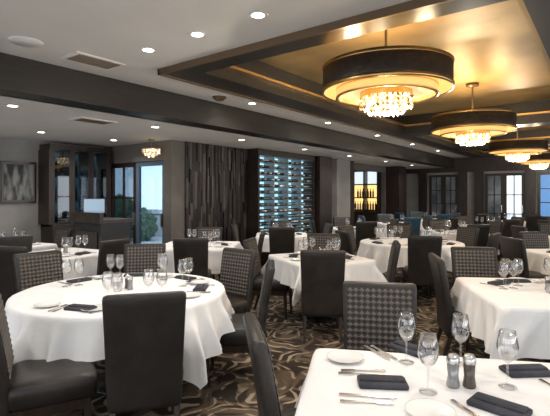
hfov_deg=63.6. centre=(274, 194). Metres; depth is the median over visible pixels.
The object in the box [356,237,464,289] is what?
round dining table
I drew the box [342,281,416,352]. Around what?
dining chair
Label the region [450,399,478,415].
knife
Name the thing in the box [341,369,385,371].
fork
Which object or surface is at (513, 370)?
folded napkin
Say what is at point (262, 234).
dining chair
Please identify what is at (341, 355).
bread plate
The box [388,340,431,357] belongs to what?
folded napkin
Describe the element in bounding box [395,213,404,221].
dining chair
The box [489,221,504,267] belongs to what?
dining chair
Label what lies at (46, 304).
bread plate
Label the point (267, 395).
dining chair
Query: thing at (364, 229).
dining chair
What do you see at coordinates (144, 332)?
dining chair
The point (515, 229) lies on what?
dining chair
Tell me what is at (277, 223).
dining chair
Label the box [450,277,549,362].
dining table
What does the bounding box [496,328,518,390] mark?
wine glass
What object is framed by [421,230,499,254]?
dining table
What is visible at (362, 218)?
dining chair
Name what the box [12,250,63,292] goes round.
dining chair
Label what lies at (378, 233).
dining table
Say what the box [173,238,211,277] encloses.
dining chair
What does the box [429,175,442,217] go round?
door
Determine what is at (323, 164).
column
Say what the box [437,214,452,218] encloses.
dining chair
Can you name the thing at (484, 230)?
dining chair
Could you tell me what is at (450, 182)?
door
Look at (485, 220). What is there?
dining chair
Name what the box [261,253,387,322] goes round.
dining table
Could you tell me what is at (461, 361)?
wine glass
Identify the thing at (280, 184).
wine rack
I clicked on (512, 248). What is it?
dining chair
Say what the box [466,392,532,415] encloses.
folded napkin
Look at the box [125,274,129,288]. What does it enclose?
pepper shaker
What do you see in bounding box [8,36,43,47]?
ceiling speaker
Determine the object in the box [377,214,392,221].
dining chair
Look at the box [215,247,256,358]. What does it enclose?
dining chair
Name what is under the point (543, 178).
window
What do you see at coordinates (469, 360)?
pepper shaker
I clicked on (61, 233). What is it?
dining chair
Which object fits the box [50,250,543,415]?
floor
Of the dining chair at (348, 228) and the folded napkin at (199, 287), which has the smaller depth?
the folded napkin at (199, 287)
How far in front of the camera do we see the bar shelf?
16.07 m
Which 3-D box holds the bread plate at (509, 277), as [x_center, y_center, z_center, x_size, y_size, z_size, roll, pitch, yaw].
[2.251,0.781,4.083,0.176,0.016,0.176,0,0,37]
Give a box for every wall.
[0,138,103,242]
[104,140,183,242]
[147,209,161,236]
[184,141,406,237]
[407,170,549,223]
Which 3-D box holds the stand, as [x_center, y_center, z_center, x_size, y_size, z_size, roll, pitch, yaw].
[-2.799,0.910,7.146,0.900,1.280,0.600,0,0,37]
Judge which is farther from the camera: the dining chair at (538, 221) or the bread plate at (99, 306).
the dining chair at (538, 221)
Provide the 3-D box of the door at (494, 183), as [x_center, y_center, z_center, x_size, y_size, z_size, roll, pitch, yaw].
[7.641,0.400,15.442,0.600,2.300,0.120,0,0,37]
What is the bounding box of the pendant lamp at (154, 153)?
[142,139,159,157]
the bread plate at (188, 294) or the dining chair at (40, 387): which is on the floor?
the dining chair at (40, 387)
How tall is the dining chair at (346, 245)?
0.975 m
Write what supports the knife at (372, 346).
on the dining table at (319, 395)
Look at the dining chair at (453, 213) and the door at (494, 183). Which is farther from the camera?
the door at (494, 183)
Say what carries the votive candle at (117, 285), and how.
on the round dining table at (36, 333)
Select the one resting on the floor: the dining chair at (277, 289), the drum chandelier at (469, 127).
the dining chair at (277, 289)
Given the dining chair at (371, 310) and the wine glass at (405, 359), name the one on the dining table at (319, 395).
the wine glass at (405, 359)
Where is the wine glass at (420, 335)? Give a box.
[417,332,438,395]
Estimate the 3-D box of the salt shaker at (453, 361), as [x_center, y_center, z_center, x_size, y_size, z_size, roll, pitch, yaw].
[0.735,0.722,1.828,0.054,0.135,0.054,0,0,37]
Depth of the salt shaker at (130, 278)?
3.67 m
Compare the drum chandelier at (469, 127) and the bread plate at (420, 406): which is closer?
the bread plate at (420, 406)
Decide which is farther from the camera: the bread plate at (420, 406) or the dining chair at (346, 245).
the dining chair at (346, 245)
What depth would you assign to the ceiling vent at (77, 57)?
4.43 m
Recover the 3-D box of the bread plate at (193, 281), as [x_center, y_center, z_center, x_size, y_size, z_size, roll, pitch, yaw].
[-0.665,0.781,3.959,0.176,0.016,0.176,0,0,37]
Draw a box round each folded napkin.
[63,304,96,311]
[66,277,91,282]
[75,251,90,254]
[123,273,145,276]
[174,275,196,280]
[193,284,208,290]
[357,374,408,390]
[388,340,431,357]
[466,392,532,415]
[487,280,510,285]
[499,364,549,377]
[504,279,530,282]
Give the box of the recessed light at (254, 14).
[248,11,267,18]
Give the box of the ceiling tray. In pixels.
[158,0,549,157]
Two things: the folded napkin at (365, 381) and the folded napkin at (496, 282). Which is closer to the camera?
the folded napkin at (365, 381)
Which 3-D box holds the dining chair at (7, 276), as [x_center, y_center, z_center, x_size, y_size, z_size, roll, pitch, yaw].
[-2.904,1.062,5.238,0.474,0.975,0.599,0,0,17]
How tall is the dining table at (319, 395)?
0.760 m
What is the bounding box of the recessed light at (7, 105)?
[5,104,20,106]
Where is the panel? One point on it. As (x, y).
(216, 194)
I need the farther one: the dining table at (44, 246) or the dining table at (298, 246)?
the dining table at (298, 246)
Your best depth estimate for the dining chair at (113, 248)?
5.65 m
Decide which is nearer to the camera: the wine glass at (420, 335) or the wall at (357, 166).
the wine glass at (420, 335)
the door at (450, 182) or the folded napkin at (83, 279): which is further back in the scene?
the door at (450, 182)
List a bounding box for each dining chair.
[0,235,32,251]
[0,246,28,308]
[0,293,97,415]
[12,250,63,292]
[54,227,72,247]
[85,238,130,276]
[102,291,185,415]
[124,243,165,272]
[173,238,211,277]
[196,227,222,280]
[204,259,274,389]
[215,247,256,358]
[230,223,243,247]
[243,237,292,319]
[243,312,296,415]
[258,230,265,263]
[268,227,294,253]
[271,221,291,226]
[300,250,345,343]
[307,233,338,249]
[309,219,315,232]
[323,223,333,233]
[333,217,350,226]
[335,230,353,254]
[337,225,357,255]
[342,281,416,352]
[355,221,376,250]
[358,215,365,220]
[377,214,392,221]
[386,240,400,281]
[387,224,410,236]
[390,218,398,223]
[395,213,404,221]
[402,236,442,296]
[404,217,420,235]
[404,221,413,235]
[409,212,422,217]
[419,215,432,235]
[428,219,448,229]
[428,252,487,355]
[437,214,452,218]
[447,217,459,229]
[451,212,460,217]
[451,246,496,350]
[454,215,469,224]
[456,226,479,246]
[466,224,489,246]
[475,214,488,223]
[476,213,490,220]
[487,232,500,252]
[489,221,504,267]
[499,236,549,278]
[501,219,520,256]
[511,216,524,226]
[511,225,527,238]
[519,231,549,248]
[526,213,540,218]
[526,215,541,231]
[537,220,549,223]
[537,223,549,235]
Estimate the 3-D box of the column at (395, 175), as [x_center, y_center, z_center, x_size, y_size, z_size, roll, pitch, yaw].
[4.337,0.271,15.885,0.498,2.558,0.650,0,0,37]
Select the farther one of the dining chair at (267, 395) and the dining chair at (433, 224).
the dining chair at (433, 224)
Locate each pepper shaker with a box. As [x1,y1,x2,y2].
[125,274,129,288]
[462,353,475,388]
[545,276,549,289]
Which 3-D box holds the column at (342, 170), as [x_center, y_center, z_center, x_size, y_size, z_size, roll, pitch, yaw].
[1.923,0.271,12.852,0.318,2.558,1.000,0,0,37]
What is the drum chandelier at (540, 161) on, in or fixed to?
hanging from the ceiling
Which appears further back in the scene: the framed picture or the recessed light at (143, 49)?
the framed picture
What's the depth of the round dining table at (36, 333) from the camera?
3.08 m
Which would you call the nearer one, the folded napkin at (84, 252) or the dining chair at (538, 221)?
the folded napkin at (84, 252)
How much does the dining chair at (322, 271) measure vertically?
0.975 m
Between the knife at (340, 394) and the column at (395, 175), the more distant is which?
the column at (395, 175)
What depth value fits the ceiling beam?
5.77 m
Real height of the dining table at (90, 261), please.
0.760 m
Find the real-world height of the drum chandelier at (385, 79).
0.905 m
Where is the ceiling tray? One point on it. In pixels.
(502, 46)
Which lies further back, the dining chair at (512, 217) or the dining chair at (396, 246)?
the dining chair at (512, 217)
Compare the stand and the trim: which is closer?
the stand
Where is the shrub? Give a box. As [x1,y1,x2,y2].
[141,207,157,240]
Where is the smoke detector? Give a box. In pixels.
[212,95,226,100]
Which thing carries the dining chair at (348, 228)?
on the floor
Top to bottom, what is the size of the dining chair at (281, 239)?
0.975 m
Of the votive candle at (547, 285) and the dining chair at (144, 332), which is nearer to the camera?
the dining chair at (144, 332)
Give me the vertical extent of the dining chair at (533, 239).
0.975 m
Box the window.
[537,172,549,219]
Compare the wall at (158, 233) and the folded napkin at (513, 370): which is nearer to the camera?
the folded napkin at (513, 370)
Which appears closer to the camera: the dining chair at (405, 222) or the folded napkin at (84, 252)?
the folded napkin at (84, 252)
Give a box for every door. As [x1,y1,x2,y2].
[111,162,135,243]
[136,160,163,243]
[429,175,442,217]
[443,174,457,213]
[485,173,503,219]
[504,173,524,220]
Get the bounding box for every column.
[315,156,331,233]
[332,159,353,225]
[386,166,405,218]
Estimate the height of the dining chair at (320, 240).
0.975 m
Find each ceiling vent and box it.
[60,51,125,69]
[69,117,116,124]
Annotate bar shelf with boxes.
[354,171,380,225]
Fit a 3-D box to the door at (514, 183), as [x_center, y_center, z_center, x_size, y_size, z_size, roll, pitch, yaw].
[8.131,0.400,15.070,0.630,2.300,0.120,0,0,37]
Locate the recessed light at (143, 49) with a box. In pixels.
[140,47,156,52]
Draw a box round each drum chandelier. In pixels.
[322,29,454,116]
[431,83,516,145]
[488,128,548,161]
[516,152,549,168]
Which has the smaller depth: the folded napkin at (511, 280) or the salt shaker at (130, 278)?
the salt shaker at (130, 278)
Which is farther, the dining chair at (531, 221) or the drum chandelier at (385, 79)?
the dining chair at (531, 221)
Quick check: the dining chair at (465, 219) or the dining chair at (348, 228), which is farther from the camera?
the dining chair at (465, 219)
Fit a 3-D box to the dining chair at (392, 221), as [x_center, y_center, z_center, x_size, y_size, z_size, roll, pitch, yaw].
[2.623,1.062,10.667,0.599,0.975,0.474,0,0,-3]
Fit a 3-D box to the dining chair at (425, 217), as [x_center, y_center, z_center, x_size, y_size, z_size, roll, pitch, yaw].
[4.089,1.062,12.550,0.599,0.975,0.474,0,0,-8]
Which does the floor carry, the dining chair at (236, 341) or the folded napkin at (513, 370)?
the dining chair at (236, 341)
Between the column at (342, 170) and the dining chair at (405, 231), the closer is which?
the dining chair at (405, 231)
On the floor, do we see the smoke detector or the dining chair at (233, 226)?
the dining chair at (233, 226)
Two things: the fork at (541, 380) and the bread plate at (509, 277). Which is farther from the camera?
the bread plate at (509, 277)
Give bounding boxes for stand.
[69,212,133,249]
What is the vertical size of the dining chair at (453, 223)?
0.975 m
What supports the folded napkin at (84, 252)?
on the dining table at (90, 261)
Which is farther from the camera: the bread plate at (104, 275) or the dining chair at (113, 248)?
the dining chair at (113, 248)
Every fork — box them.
[338,372,384,374]
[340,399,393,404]
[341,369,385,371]
[538,379,549,385]
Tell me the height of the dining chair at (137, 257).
0.975 m
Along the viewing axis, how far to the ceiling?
4.00 m
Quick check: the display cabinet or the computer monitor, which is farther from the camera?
the display cabinet
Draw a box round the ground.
[141,236,161,243]
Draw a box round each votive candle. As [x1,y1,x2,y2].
[113,281,122,291]
[545,283,549,292]
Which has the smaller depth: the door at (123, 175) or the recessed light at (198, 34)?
the recessed light at (198, 34)
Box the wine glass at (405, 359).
[397,312,415,364]
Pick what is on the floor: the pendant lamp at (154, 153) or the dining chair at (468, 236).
the dining chair at (468, 236)
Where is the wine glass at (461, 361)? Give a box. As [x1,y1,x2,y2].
[451,313,469,366]
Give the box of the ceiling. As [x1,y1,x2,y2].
[0,0,467,168]
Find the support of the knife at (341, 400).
on the dining table at (319, 395)
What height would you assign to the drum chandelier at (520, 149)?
0.905 m
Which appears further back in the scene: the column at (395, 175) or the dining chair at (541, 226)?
the column at (395, 175)
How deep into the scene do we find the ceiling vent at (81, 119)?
5.96 m
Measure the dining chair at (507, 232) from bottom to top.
0.975 m
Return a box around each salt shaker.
[127,276,132,289]
[446,353,459,388]
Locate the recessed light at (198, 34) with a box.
[188,31,206,37]
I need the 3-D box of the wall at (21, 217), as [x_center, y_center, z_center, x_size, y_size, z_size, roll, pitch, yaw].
[-6.230,0.270,6.141,0.150,2.560,8.650,0,0,37]
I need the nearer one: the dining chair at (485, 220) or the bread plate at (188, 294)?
the bread plate at (188, 294)
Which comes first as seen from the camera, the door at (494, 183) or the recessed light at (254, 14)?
the recessed light at (254, 14)
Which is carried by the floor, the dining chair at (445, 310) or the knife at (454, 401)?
the dining chair at (445, 310)
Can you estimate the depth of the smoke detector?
6.05 m
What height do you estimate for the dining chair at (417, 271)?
0.975 m
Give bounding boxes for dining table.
[4,273,234,394]
[32,242,57,251]
[34,247,98,279]
[165,241,243,273]
[255,232,306,251]
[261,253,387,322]
[295,348,549,415]
[332,227,383,237]
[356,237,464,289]
[377,222,424,236]
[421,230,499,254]
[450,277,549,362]
[526,249,549,274]
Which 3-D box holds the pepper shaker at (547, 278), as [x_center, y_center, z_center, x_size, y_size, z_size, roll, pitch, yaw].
[2.265,0.731,3.679,0.047,0.117,0.047,0,0,37]
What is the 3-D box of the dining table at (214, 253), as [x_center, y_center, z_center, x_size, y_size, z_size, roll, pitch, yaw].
[-1.193,1.170,7.015,1.516,0.760,1.465,0,0,2]
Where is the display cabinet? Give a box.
[38,143,110,247]
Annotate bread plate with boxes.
[33,301,60,307]
[81,304,101,311]
[100,274,118,277]
[155,273,172,276]
[186,292,200,297]
[191,280,209,283]
[327,349,363,362]
[405,398,455,415]
[509,277,529,279]
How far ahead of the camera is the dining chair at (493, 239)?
6.54 m
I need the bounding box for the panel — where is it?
[185,141,247,246]
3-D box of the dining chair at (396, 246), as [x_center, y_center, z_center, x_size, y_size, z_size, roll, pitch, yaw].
[1.233,1.062,5.489,0.599,0.975,0.474,0,0,11]
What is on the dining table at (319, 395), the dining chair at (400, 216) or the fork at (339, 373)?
the fork at (339, 373)
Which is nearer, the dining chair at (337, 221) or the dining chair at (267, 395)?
the dining chair at (267, 395)
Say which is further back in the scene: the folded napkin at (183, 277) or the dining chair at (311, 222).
the dining chair at (311, 222)
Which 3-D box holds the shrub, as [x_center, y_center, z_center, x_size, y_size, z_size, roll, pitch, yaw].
[-4.586,1.045,15.275,1.086,1.276,1.104,0,0,37]
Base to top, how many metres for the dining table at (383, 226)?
0.760 m
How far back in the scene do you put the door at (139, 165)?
8.75 m
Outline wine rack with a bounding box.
[247,148,314,265]
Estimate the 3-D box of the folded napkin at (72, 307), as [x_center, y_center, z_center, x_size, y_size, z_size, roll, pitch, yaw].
[-1.343,0.776,3.060,0.200,0.025,0.106,0,0,16]
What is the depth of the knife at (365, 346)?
2.20 m
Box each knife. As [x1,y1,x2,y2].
[339,393,396,398]
[363,345,389,359]
[370,345,397,359]
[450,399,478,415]
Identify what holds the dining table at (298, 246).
on the floor
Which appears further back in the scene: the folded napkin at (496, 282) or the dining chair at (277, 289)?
the dining chair at (277, 289)
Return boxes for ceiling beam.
[0,52,453,167]
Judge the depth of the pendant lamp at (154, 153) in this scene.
7.96 m
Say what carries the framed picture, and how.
attached to the wall at (21, 217)
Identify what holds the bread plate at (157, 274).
on the round dining table at (36, 333)
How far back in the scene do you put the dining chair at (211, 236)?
7.93 m
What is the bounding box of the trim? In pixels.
[406,156,549,223]
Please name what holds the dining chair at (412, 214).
on the floor
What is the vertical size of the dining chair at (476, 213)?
0.975 m
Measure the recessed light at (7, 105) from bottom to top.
0.004 m
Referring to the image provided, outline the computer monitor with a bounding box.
[84,199,105,212]
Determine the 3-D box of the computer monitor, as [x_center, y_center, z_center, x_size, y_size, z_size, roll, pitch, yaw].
[-2.958,0.218,7.267,0.380,0.320,0.140,0,0,9]
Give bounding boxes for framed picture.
[0,160,35,203]
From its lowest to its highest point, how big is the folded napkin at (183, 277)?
0.025 m
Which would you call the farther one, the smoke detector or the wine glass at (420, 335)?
the smoke detector
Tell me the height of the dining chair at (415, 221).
0.975 m
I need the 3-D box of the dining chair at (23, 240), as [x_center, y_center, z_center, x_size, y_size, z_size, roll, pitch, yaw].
[-3.843,1.062,6.426,0.474,0.975,0.599,0,0,-41]
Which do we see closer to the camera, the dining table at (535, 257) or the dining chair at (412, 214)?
the dining table at (535, 257)
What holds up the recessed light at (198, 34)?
in the ceiling
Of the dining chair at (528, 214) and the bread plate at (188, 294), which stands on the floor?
the dining chair at (528, 214)
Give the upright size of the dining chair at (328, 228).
0.975 m
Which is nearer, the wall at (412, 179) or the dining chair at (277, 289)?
the dining chair at (277, 289)
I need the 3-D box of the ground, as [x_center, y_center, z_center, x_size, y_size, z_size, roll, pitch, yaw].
[-4.628,1.610,14.247,11.400,0.080,6.100,0,0,37]
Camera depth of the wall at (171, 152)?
8.22 m
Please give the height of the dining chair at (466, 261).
0.975 m

